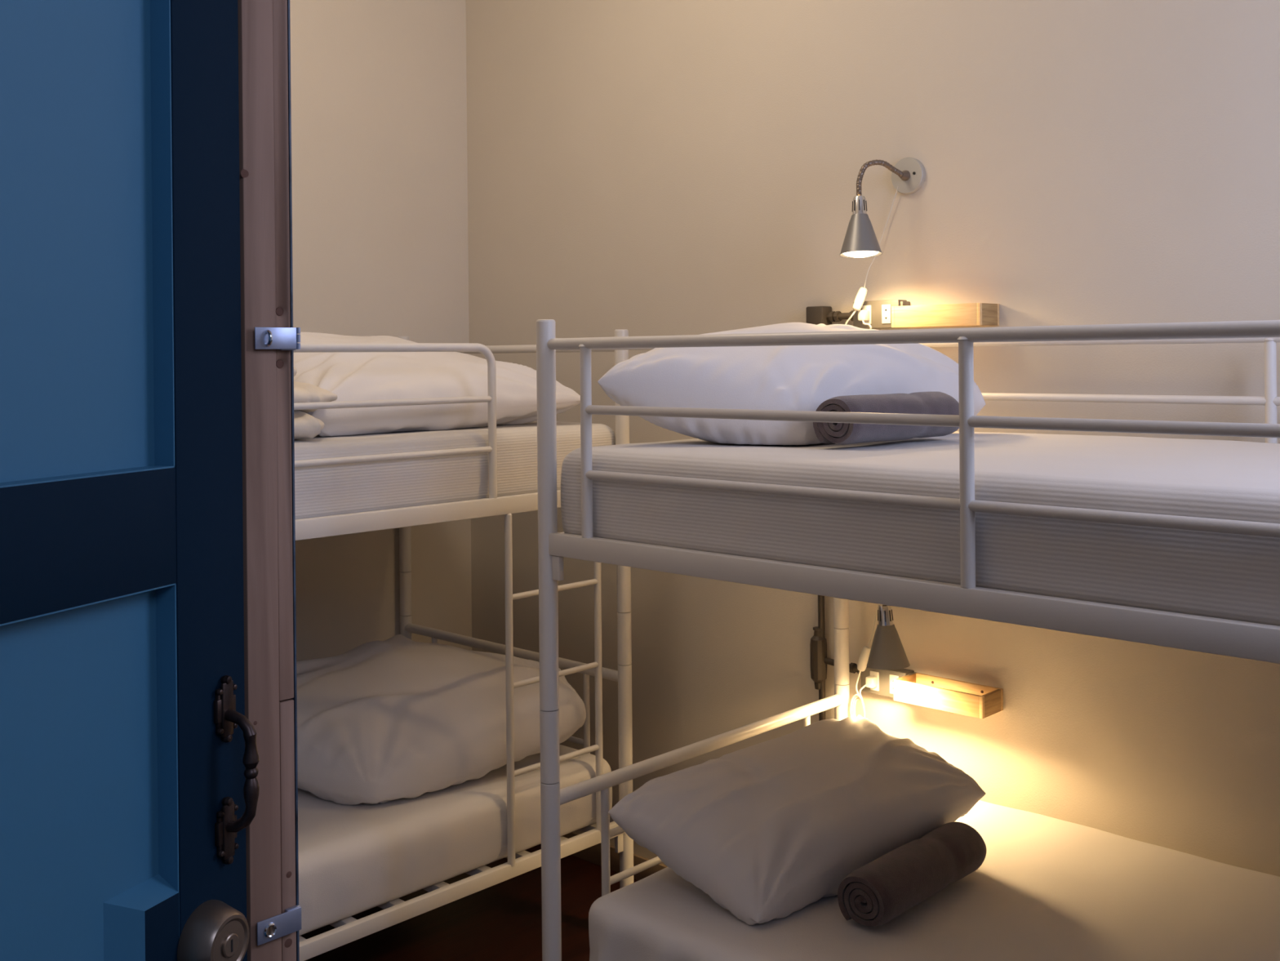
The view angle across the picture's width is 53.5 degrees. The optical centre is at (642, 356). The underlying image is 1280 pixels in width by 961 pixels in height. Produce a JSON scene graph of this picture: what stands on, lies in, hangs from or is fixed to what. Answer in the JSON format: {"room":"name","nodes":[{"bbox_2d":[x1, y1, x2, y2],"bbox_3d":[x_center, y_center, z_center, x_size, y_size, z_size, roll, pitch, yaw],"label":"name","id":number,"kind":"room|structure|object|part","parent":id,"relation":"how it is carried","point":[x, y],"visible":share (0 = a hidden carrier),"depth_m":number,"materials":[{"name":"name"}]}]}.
{"room":"dormitory","nodes":[
{"label":"dormitory","id":0,"kind":"room"},
{"bbox_2d":[289,0,471,661],"bbox_3d":[-1.315,0.015,3.551,0.100,3.055,2.226,-1,0,44],"label":"wall","id":1,"kind":"structure","parent":0,"point":[379,87],"depth_m":4.00,"materials":[{"name":"paint"}]},
{"bbox_2d":[300,844,637,960],"bbox_3d":[-0.403,1.584,1.096,4.900,0.100,4.546,-1,0,44],"label":"floor","id":2,"kind":"structure","parent":0,"point":[502,921],"depth_m":3.42,"materials":[{"name":"brown wood"}]},
{"bbox_2d":[293,328,633,960],"bbox_3d":[-1.016,0.738,3.039,1.011,1.604,1.831,-1,0,44],"label":"bunk bed","id":3,"kind":"object","parent":2,"relation":"on","point":[348,930],"visible":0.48,"depth_m":3.05,"materials":[{"name":"white metal"}]},
{"bbox_3d":[-0.785,0.156,2.584,0.020,0.370,1.257,-1,0,44],"label":"guard rail","id":4,"kind":"part","parent":3,"relation":"part of","materials":[{"name":"white metal"}]},
{"bbox_3d":[-0.750,0.731,4.021,0.037,1.589,0.037,-1,0,44],"label":"post","id":5,"kind":"part","parent":3,"relation":"part of","materials":[{"name":"white metal"}]},
{"bbox_2d":[297,744,612,935],"bbox_3d":[-1.000,1.145,3.039,0.943,0.176,1.747,-1,0,44],"label":"mattress","id":6,"kind":"object","parent":3,"relation":"on","point":[353,860],"visible":0.29,"depth_m":2.92,"materials":[{"name":"white fabric"}]},
{"bbox_2d":[296,634,586,804],"bbox_3d":[-0.640,0.906,3.283,0.670,0.298,0.830,-1,0,44],"label":"pillow","id":7,"kind":"object","parent":6,"relation":"on","point":[397,717],"visible":0.75,"depth_m":3.11,"materials":[{"name":"white fabric"}]},
{"bbox_2d":[294,420,615,519],"bbox_3d":[-1.003,0.276,3.057,0.944,0.190,1.777,-1,0,44],"label":"mattress","id":8,"kind":"object","parent":3,"relation":"on","point":[321,491],"visible":0.27,"depth_m":2.91,"materials":[{"name":"white fabric"}]},
{"bbox_2d":[293,365,337,439],"bbox_3d":[-1.095,0.080,2.739,0.598,0.202,0.692,-1,0,44],"label":"quilt","id":9,"kind":"object","parent":8,"relation":"on","point":[305,425],"visible":0.06,"depth_m":2.75,"materials":[{"name":"beige fabric"}]},
{"bbox_2d":[293,331,580,436],"bbox_3d":[-0.607,0.053,3.237,0.506,0.252,0.795,-1,0,44],"label":"pillow","id":10,"kind":"object","parent":8,"relation":"on","point":[349,375],"visible":0.62,"depth_m":3.06,"materials":[{"name":"white fabric"}]},
{"bbox_3d":[-0.320,0.800,3.060,0.018,0.852,0.019,-1,0,44],"label":"ladder rail","id":11,"kind":"part","parent":3,"relation":"part of","materials":[{"name":"white metal"}]},
{"bbox_3d":[-0.398,0.851,3.687,0.970,0.028,0.028,-1,0,44],"label":"rail","id":12,"kind":"part","parent":3,"relation":"part of","materials":[{"name":"white metal"}]},
{"bbox_3d":[-0.406,-0.023,3.687,0.970,0.023,0.023,-1,0,44],"label":"rail","id":13,"kind":"part","parent":3,"relation":"part of","materials":[{"name":"white metal"}]},
{"bbox_3d":[-0.048,0.724,3.353,0.037,1.589,0.037,-1,0,44],"label":"post","id":14,"kind":"part","parent":3,"relation":"part of","materials":[{"name":"white metal"}]},
{"bbox_2d":[536,319,1279,960],"bbox_3d":[0.805,0.720,2.164,1.831,1.604,1.011,-1,0,44],"label":"bunk bed","id":15,"kind":"object","parent":2,"relation":"on","point":[1218,636],"visible":0.69,"depth_m":2.03,"materials":[{"name":"white metal"}]},
{"bbox_3d":[-0.177,0.726,2.429,0.037,1.589,0.037,-1,0,44],"label":"post","id":16,"kind":"part","parent":15,"relation":"part of","materials":[{"name":"white metal"}]},
{"bbox_3d":[0.150,-0.028,2.781,0.023,0.023,0.970,-1,0,44],"label":"rail","id":17,"kind":"part","parent":15,"relation":"part of","materials":[{"name":"white metal"}]},
{"bbox_3d":[0.158,0.846,2.781,0.028,0.028,0.970,-1,0,44],"label":"rail","id":18,"kind":"part","parent":15,"relation":"part of","materials":[{"name":"white metal"}]},
{"bbox_3d":[0.492,0.719,3.132,0.037,1.589,0.037,-1,0,44],"label":"post","id":19,"kind":"part","parent":15,"relation":"part of","materials":[{"name":"white metal"}]},
{"bbox_3d":[0.464,-0.031,1.812,1.790,0.021,0.021,-1,0,44],"label":"guard rail","id":20,"kind":"part","parent":15,"relation":"part of","materials":[{"name":"white metal"}]},
{"bbox_2d":[560,431,1279,626],"bbox_3d":[0.792,0.259,2.173,1.773,0.191,0.944,-1,0,44],"label":"mattress","id":21,"kind":"object","parent":15,"relation":"on","point":[1215,575],"visible":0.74,"depth_m":1.92,"materials":[{"name":"white fabric"}]},
{"bbox_2d":[597,322,985,444],"bbox_3d":[0.328,0.048,2.596,0.392,0.241,0.789,-1,0,44],"label":"pillow","id":22,"kind":"object","parent":21,"relation":"on","point":[774,377],"visible":0.65,"depth_m":2.45,"materials":[{"name":"white fabric"}]},
{"bbox_2d":[813,391,959,444],"bbox_3d":[0.474,0.115,2.429,0.345,0.092,0.106,-1,0,-42],"label":"rolled towel","id":23,"kind":"object","parent":21,"relation":"on","point":[917,402],"visible":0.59,"depth_m":2.35,"materials":[{"name":"grey fabric"}]},
{"bbox_2d":[588,800,1279,960],"bbox_3d":[0.835,1.106,2.156,1.724,0.211,1.028,-1,0,44],"label":"mattress","id":24,"kind":"object","parent":15,"relation":"on","point":[1044,888],"visible":0.56,"depth_m":2.30,"materials":[{"name":"white fabric"}]},
{"bbox_2d":[608,715,986,924],"bbox_3d":[0.341,0.892,2.521,0.729,0.228,0.405,-1,0,-41],"label":"pillow","id":25,"kind":"object","parent":24,"relation":"on","point":[770,829],"visible":0.94,"depth_m":2.40,"materials":[{"name":"white fabric"}]},
{"bbox_2d":[837,822,986,926],"bbox_3d":[0.504,0.951,2.348,0.114,0.095,0.357,-1,0,44],"label":"rolled towel","id":26,"kind":"object","parent":24,"relation":"on","point":[875,893],"visible":1,"depth_m":2.27,"materials":[{"name":"grey fabric"}]},
{"bbox_3d":[1.133,-0.038,2.515,1.790,0.021,0.021,-1,0,44],"label":"guard rail","id":27,"kind":"part","parent":15,"relation":"part of","materials":[{"name":"white metal"}]},
{"bbox_2d":[466,0,1279,876],"bbox_3d":[0.846,-0.005,2.962,3.842,3.055,0.100,-1,0,44],"label":"wall","id":28,"kind":"structure","parent":0,"point":[642,167],"depth_m":3.05,"materials":[{"name":"paint"}]},
{"bbox_2d":[562,831,667,880],"bbox_3d":[0.786,1.488,2.956,3.742,0.070,0.012,-1,0,44],"label":"baseboard","id":29,"kind":"structure","parent":28,"relation":"attached to","point":[593,854],"depth_m":3.78,"materials":[{"name":"brown paint"}]},
{"bbox_2d":[806,306,859,720],"bbox_3d":[0.492,0.660,3.205,0.160,1.580,0.044,-1,0,44],"label":"conduit","id":30,"kind":"object","parent":28,"relation":"attached to","point":[815,315],"visible":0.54,"depth_m":3.23,"materials":[{"name":"grey plastic"}]},
{"bbox_2d":[849,604,910,718],"bbox_3d":[0.578,0.690,3.038,0.251,0.438,0.241,-1,0,-42],"label":"wall lamp","id":31,"kind":"object","parent":28,"relation":"attached to","point":[887,651],"depth_m":2.92,"materials":[{"name":"grey metal"}]},
{"bbox_3d":[0.531,0.837,3.099,0.046,0.145,0.026,-1,0,44],"label":"cord","id":32,"kind":"part","parent":31,"relation":"part of","materials":[{"name":"grey plastic"}]},
{"bbox_2d":[857,645,871,671],"bbox_3d":[0.541,0.736,3.094,0.035,0.061,0.024,-1,0,-1],"label":"switch","id":33,"kind":"object","parent":31,"relation":"attached to","point":[864,657],"depth_m":3.08,"materials":[{"name":"grey plastic"}]},
{"bbox_3d":[0.598,0.718,3.091,0.184,0.380,0.061,-1,0,16],"label":"lamp cord","id":34,"kind":"part","parent":31,"relation":"part of","materials":[{"name":"white plastic"}]},
{"bbox_3d":[0.622,0.617,3.086,0.142,0.178,0.045,-1,0,24],"label":"cord","id":35,"kind":"part","parent":31,"relation":"part of","materials":[{"name":"grey plastic"}]},
{"bbox_2d":[877,604,893,626],"bbox_3d":[0.564,0.599,2.938,0.037,0.053,0.037,-1,0,44],"label":"socket","id":36,"kind":"object","parent":31,"relation":"attached to","point":[885,616],"depth_m":2.93,"materials":[{"name":"silver"}]},
{"bbox_2d":[853,299,910,328],"bbox_3d":[0.585,-0.104,3.111,0.140,0.068,0.042,-1,0,44],"label":"outlet box","id":37,"kind":"object","parent":28,"relation":"attached to","point":[880,311],"visible":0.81,"depth_m":3.09,"materials":[{"name":"grey"}]},
{"bbox_2d":[862,305,871,324],"bbox_3d":[0.551,-0.104,3.116,0.025,0.046,0.003,-1,0,44],"label":"socket","id":38,"kind":"object","parent":37,"relation":"attached to","point":[864,307],"depth_m":3.11,"materials":[{"name":"white plastic"}]},
{"bbox_2d":[881,304,891,323],"bbox_3d":[0.592,-0.105,3.077,0.025,0.046,0.003,-1,0,44],"label":"socket","id":39,"kind":"object","parent":37,"relation":"attached to","point":[886,308],"depth_m":3.08,"materials":[{"name":"white plastic"}]},
{"bbox_2d":[839,156,925,328],"bbox_3d":[0.540,-0.266,3.051,0.230,0.432,0.184,-1,0,-38],"label":"wall lamp","id":40,"kind":"object","parent":28,"relation":"attached to","point":[908,174],"depth_m":3.00,"materials":[{"name":"grey metal"}]},
{"bbox_3d":[0.528,-0.083,3.106,0.072,0.065,0.025,-1,0,44],"label":"cord","id":41,"kind":"part","parent":40,"relation":"part of","materials":[{"name":"grey plastic"}]},
{"bbox_2d":[852,195,866,214],"bbox_3d":[0.511,-0.354,2.988,0.037,0.054,0.037,-1,0,44],"label":"socket","id":42,"kind":"object","parent":40,"relation":"attached to","point":[859,202],"depth_m":2.98,"materials":[{"name":"silver metal"}]},
{"bbox_2d":[853,286,867,311],"bbox_3d":[0.532,-0.142,3.098,0.036,0.058,0.024,-1,0,-6],"label":"switch","id":43,"kind":"object","parent":40,"relation":"attached to","point":[860,299],"depth_m":3.09,"materials":[{"name":"white plastic"}]},
{"bbox_3d":[0.512,-0.286,2.979,0.099,0.100,0.099,-1,0,44],"label":"lamp shade","id":44,"kind":"part","parent":40,"relation":"part of","materials":[{"name":"silver metal"}]},
{"bbox_3d":[0.513,-0.269,2.979,0.086,0.067,0.086,-1,0,44],"label":"bulb","id":45,"kind":"part","parent":40,"relation":"part of","materials":[{"name":"white glass"}]},
{"bbox_3d":[0.560,-0.233,3.107,0.128,0.365,0.049,-1,0,2],"label":"lamp cord","id":46,"kind":"part","parent":40,"relation":"part of","materials":[{"name":"white plastic"}]},
{"bbox_3d":[0.585,-0.292,3.108,0.085,0.245,0.040,-1,0,11],"label":"cord","id":47,"kind":"part","parent":40,"relation":"part of","materials":[{"name":"grey plastic"}]},
{"bbox_3d":[0.643,-0.439,3.072,0.088,0.088,0.015,-1,0,44],"label":"plate","id":48,"kind":"part","parent":40,"relation":"part of","materials":[{"name":"grey plastic"}]},
{"bbox_2d":[860,666,915,697],"bbox_3d":[0.602,0.792,3.103,0.138,0.066,0.042,-1,0,44],"label":"outlet box","id":49,"kind":"object","parent":28,"relation":"attached to","point":[885,686],"visible":0.61,"depth_m":3.09,"materials":[{"name":"grey"}]},
{"bbox_2d":[870,670,879,690],"bbox_3d":[0.569,0.793,3.108,0.025,0.046,0.003,-1,0,44],"label":"socket","id":50,"kind":"object","parent":49,"relation":"attached to","point":[873,673],"depth_m":3.10,"materials":[{"name":"white plastic"}]},
{"bbox_2d":[889,674,898,693],"bbox_3d":[0.609,0.792,3.069,0.025,0.046,0.003,-1,0,44],"label":"socket","id":51,"kind":"object","parent":49,"relation":"attached to","point":[892,677],"depth_m":3.07,"materials":[{"name":"white plastic"}]},
{"bbox_2d":[891,302,999,328],"bbox_3d":[0.706,-0.096,2.963,0.232,0.050,0.090,-1,0,44],"label":"shelf box","id":52,"kind":"object","parent":28,"relation":"attached to","point":[966,314],"visible":1,"depth_m":2.91,"materials":[{"name":"brown wood"}]},
{"bbox_2d":[893,672,1003,719],"bbox_3d":[0.712,0.788,2.961,0.232,0.050,0.096,-1,0,44],"label":"shelf box","id":53,"kind":"object","parent":28,"relation":"attached to","point":[953,695],"visible":1,"depth_m":2.94,"materials":[{"name":"brown wood"}]},
{"bbox_3d":[-0.704,0.010,1.406,3.942,3.055,0.040,-1,0,44],"label":"wall","id":54,"kind":"structure","parent":0,"visible":0},
{"bbox_2d":[0,0,259,960],"bbox_3d":[-0.460,0.352,0.656,0.071,2.345,0.760,-1,0,22],"label":"door","id":55,"kind":"structure","parent":54,"relation":"in","point":[128,802],"depth_m":0.91,"materials":[{"name":"blue paint"}]},
{"bbox_3d":[-0.474,-0.299,0.668,0.026,0.783,0.617,-1,0,22],"label":"panel","id":56,"kind":"part","parent":55,"relation":"part of","materials":[{"name":"blue wood"}]},
{"bbox_3d":[-0.467,0.464,0.668,0.026,0.612,0.617,-1,0,22],"label":"panel","id":57,"kind":"part","parent":55,"relation":"part of","materials":[{"name":"blue wood"}]},
{"bbox_3d":[-0.309,0.319,0.977,0.034,0.146,0.021,-1,0,20],"label":"handle","id":58,"kind":"part","parent":55,"relation":"part of","materials":[{"name":"brown metal"}]},
{"bbox_2d":[237,0,299,960],"bbox_3d":[-0.329,0.331,1.053,0.084,2.405,0.046,-1,0,44],"label":"trim","id":59,"kind":"structure","parent":54,"relation":"attached to","point":[264,104],"depth_m":1.02,"materials":[{"name":"brown wood"}]},
{"bbox_2d":[254,327,300,350],"bbox_3d":[-0.293,-0.015,1.024,0.013,0.018,0.041,-1,0,44],"label":"hinge","id":60,"kind":"object","parent":59,"relation":"attached to","point":[265,338],"depth_m":1.02,"materials":[{"name":"silver metal"}]},
{"bbox_2d":[257,904,301,945],"bbox_3d":[-0.293,0.458,1.023,0.008,0.019,0.040,-1,0,44],"label":"hinge","id":61,"kind":"object","parent":59,"relation":"attached to","point":[289,922],"depth_m":1.02,"materials":[{"name":"silver metal"}]}
]}

